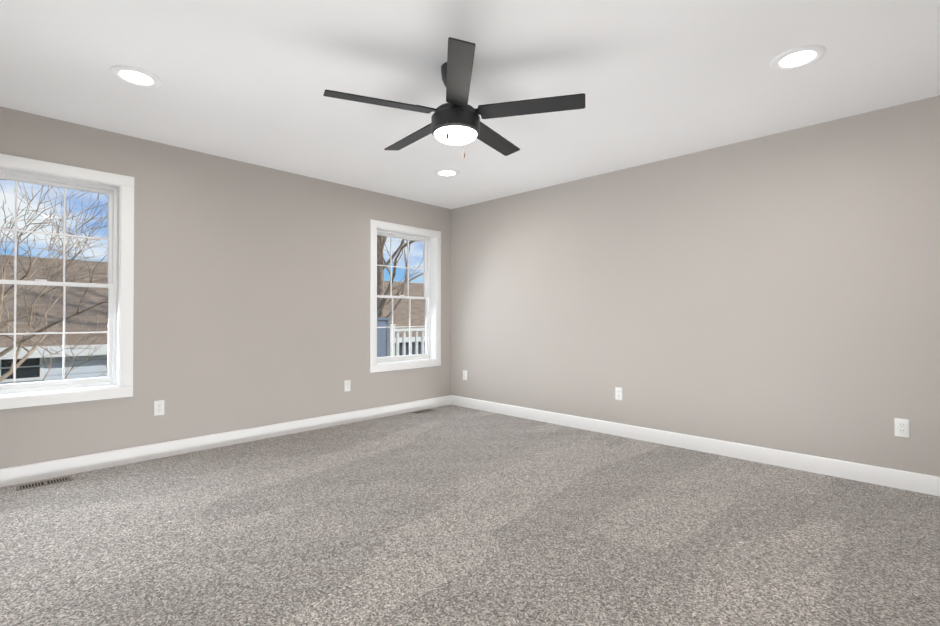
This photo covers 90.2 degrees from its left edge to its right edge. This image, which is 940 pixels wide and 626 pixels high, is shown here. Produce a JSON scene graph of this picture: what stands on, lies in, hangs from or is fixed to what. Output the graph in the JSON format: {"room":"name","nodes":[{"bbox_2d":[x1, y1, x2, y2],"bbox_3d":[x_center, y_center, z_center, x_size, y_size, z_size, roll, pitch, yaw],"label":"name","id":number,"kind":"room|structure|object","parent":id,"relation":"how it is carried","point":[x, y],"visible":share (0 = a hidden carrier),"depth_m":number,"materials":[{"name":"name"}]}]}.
{"room":"empty bedroom","nodes":[
{"label":"empty bedroom","id":0,"kind":"room"},
{"bbox_2d":[0,106,450,468],"bbox_3d":[-1.875,-0.095,4.284,0.150,2.440,4.850,-1,-1,44],"label":"wall","id":1,"kind":"structure","parent":0,"point":[251,295],"depth_m":3.99,"materials":[{"name":"beige paint"}]},
{"bbox_2d":[0,153,133,409],"bbox_3d":[-2.928,-0.201,3.199,0.192,1.638,1.012,-1,-1,44],"label":"window","id":2,"kind":"structure","parent":1,"relation":"in","point":[118,190],"depth_m":3.38,"materials":[{"name":"white paint"}]},
{"bbox_2d":[154,400,163,415],"bbox_3d":[-2.401,0.734,3.620,0.009,0.115,0.070,-1,-1,44],"label":"electrical outlet","id":3,"kind":"object","parent":1,"relation":"attached to","point":[159,407],"visible":1,"depth_m":3.62,"materials":[{"name":"white plastic"}]},
{"bbox_2d":[0,395,450,486],"bbox_3d":[-1.816,1.067,4.216,0.015,0.115,4.550,-1,-1,44],"label":"baseboard","id":4,"kind":"structure","parent":1,"relation":"attached to","point":[15,475],"depth_m":3.76,"materials":[{"name":"white paint"}]},
{"bbox_2d":[344,380,349,391],"bbox_3d":[-1.255,0.745,4.800,0.009,0.115,0.070,-1,-1,44],"label":"electrical outlet","id":5,"kind":"object","parent":1,"relation":"attached to","point":[346,385],"visible":1,"depth_m":4.79,"materials":[{"name":"white plastic"}]},
{"bbox_2d":[370,219,440,372],"bbox_3d":[-0.771,-0.179,5.420,0.192,1.638,1.012,-1,-1,44],"label":"window","id":6,"kind":"structure","parent":1,"relation":"in","point":[431,240],"depth_m":5.53,"materials":[{"name":"white paint"}]},
{"bbox_2d":[0,405,939,625],"bbox_3d":[-0.078,1.168,2.527,5.160,0.120,4.850,-1,-1,44],"label":"floor","id":7,"kind":"structure","parent":0,"point":[450,515],"depth_m":2.31,"materials":[{"name":"carpet"}]},
{"bbox_2d":[16,476,73,490],"bbox_3d":[-2.773,1.111,3.061,0.105,0.005,0.275,-1,-1,44],"label":"air vent register","id":8,"kind":"object","parent":7,"relation":"on","point":[43,483],"visible":1,"depth_m":3.05,"materials":[{"name":"beige metal"}]},
{"bbox_2d":[411,409,434,413],"bbox_3d":[-0.537,1.133,5.406,0.105,0.005,0.275,-1,-1,44],"label":"air vent register","id":9,"kind":"object","parent":7,"relation":"on","point":[422,411],"visible":1,"depth_m":5.39,"materials":[{"name":"beige metal"}]},
{"bbox_2d":[0,0,939,208],"bbox_3d":[-0.078,-1.392,2.551,5.160,0.120,4.850,-1,-1,44],"label":"ceiling","id":10,"kind":"structure","parent":0,"point":[249,81],"depth_m":2.63,"materials":[{"name":"white paint"}]},
{"bbox_2d":[110,65,161,87],"bbox_3d":[-1.877,-1.325,2.640,0.242,0.012,0.242,-1,-1,44],"label":"recessed light","id":11,"kind":"object","parent":10,"relation":"in","point":[136,76],"visible":1,"depth_m":2.63,"materials":[{"name":"white plastic"}]},
{"bbox_2d":[434,168,459,176],"bbox_3d":[-0.216,-1.308,4.384,0.242,0.012,0.242,-1,-1,44],"label":"recessed light","id":12,"kind":"object","parent":10,"relation":"in","point":[446,172],"visible":1,"depth_m":4.36,"materials":[{"name":"white plastic"}]},
{"bbox_2d":[323,37,584,157],"bbox_3d":[-0.090,-1.089,2.585,1.303,0.485,1.325,-1,-1,44],"label":"ceiling fan","id":13,"kind":"object","parent":10,"relation":"hanging from","point":[455,119],"visible":1,"depth_m":2.44,"materials":[{"name":"black metal"}]},
{"bbox_2d":[770,44,825,70],"bbox_3d":[1.710,-1.327,2.448,0.242,0.012,0.242,-1,-1,44],"label":"recessed light","id":14,"kind":"object","parent":10,"relation":"in","point":[797,57],"visible":1,"depth_m":2.43,"materials":[{"name":"white plastic"}]},
{"bbox_2d":[451,95,939,476],"bbox_3d":[1.559,-0.096,4.225,4.860,2.440,0.150,-1,-1,44],"label":"wall","id":15,"kind":"structure","parent":0,"point":[779,291],"depth_m":3.63,"materials":[{"name":"beige paint"}]},
{"bbox_2d":[463,370,466,379],"bbox_3d":[-0.061,0.753,5.680,0.070,0.115,0.009,-1,-1,44],"label":"electrical outlet","id":16,"kind":"object","parent":15,"relation":"attached to","point":[464,374],"visible":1,"depth_m":5.68,"materials":[{"name":"white plastic"}]},
{"bbox_2d":[615,387,622,399],"bbox_3d":[1.364,0.740,4.296,0.070,0.115,0.009,-1,-1,44],"label":"electrical outlet","id":17,"kind":"object","parent":15,"relation":"attached to","point":[618,393],"visible":1,"depth_m":4.29,"materials":[{"name":"white plastic"}]},
{"bbox_2d":[451,395,939,495],"bbox_3d":[1.502,1.066,4.154,4.860,0.115,0.015,-1,-1,44],"label":"baseboard","id":18,"kind":"structure","parent":15,"relation":"attached to","point":[908,481],"depth_m":3.61,"materials":[{"name":"white paint"}]},
{"bbox_2d":[894,418,909,437],"bbox_3d":[2.734,0.727,2.966,0.070,0.115,0.009,-1,-1,44],"label":"electrical outlet","id":19,"kind":"object","parent":15,"relation":"attached to","point":[902,427],"visible":1,"depth_m":2.96,"materials":[{"name":"white plastic"}]},
{"label":"outside","id":20,"kind":"structure","parent":0,"visible":0},
{"bbox_3d":[-10.732,4.311,13.157,85.000,0.200,85.000,-1,-1,44],"label":"ground","id":21,"kind":"structure","parent":20,"visible":0},
{"bbox_2d":[0,255,107,383],"bbox_3d":[-11.826,1.402,10.171,8.550,5.560,17.670,-1,-1,44],"label":"house","id":22,"kind":"structure","parent":21,"relation":"on","point":[37,364],"depth_m":9.22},
{"bbox_2d":[0,179,107,381],"bbox_3d":[-7.199,0.127,4.759,6.357,8.048,8.670,-1,-1,44],"label":"tree","id":23,"kind":"object","parent":21,"relation":"on","point":[3,295],"depth_m":6.29,"materials":[{"name":"brown plant"}]},
{"bbox_2d":[377,318,389,356],"bbox_3d":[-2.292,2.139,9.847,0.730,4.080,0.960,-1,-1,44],"label":"shed","id":24,"kind":"object","parent":21,"relation":"on","point":[381,343],"depth_m":9.85,"materials":[{"name":"blue"}]},
{"bbox_2d":[377,235,423,317],"bbox_3d":[-2.322,-1.800,11.228,8.345,11.989,6.180,-1,-1,44],"label":"tree","id":25,"kind":"object","parent":21,"relation":"on","point":[380,274],"depth_m":10.78,"materials":[{"name":"brown plant"}]},
{"bbox_2d":[383,281,424,355],"bbox_3d":[-2.062,1.375,25.537,8.750,5.910,17.720,-1,-1,44],"label":"house","id":26,"kind":"structure","parent":21,"relation":"on","point":[416,306],"depth_m":20.90,"materials":[{"name":"brown"}]},
{"bbox_2d":[386,324,424,355],"bbox_3d":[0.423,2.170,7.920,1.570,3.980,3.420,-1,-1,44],"label":"railing","id":27,"kind":"object","parent":21,"relation":"on","point":[404,330],"depth_m":7.39,"materials":[{"name":"white paint"}]}
]}

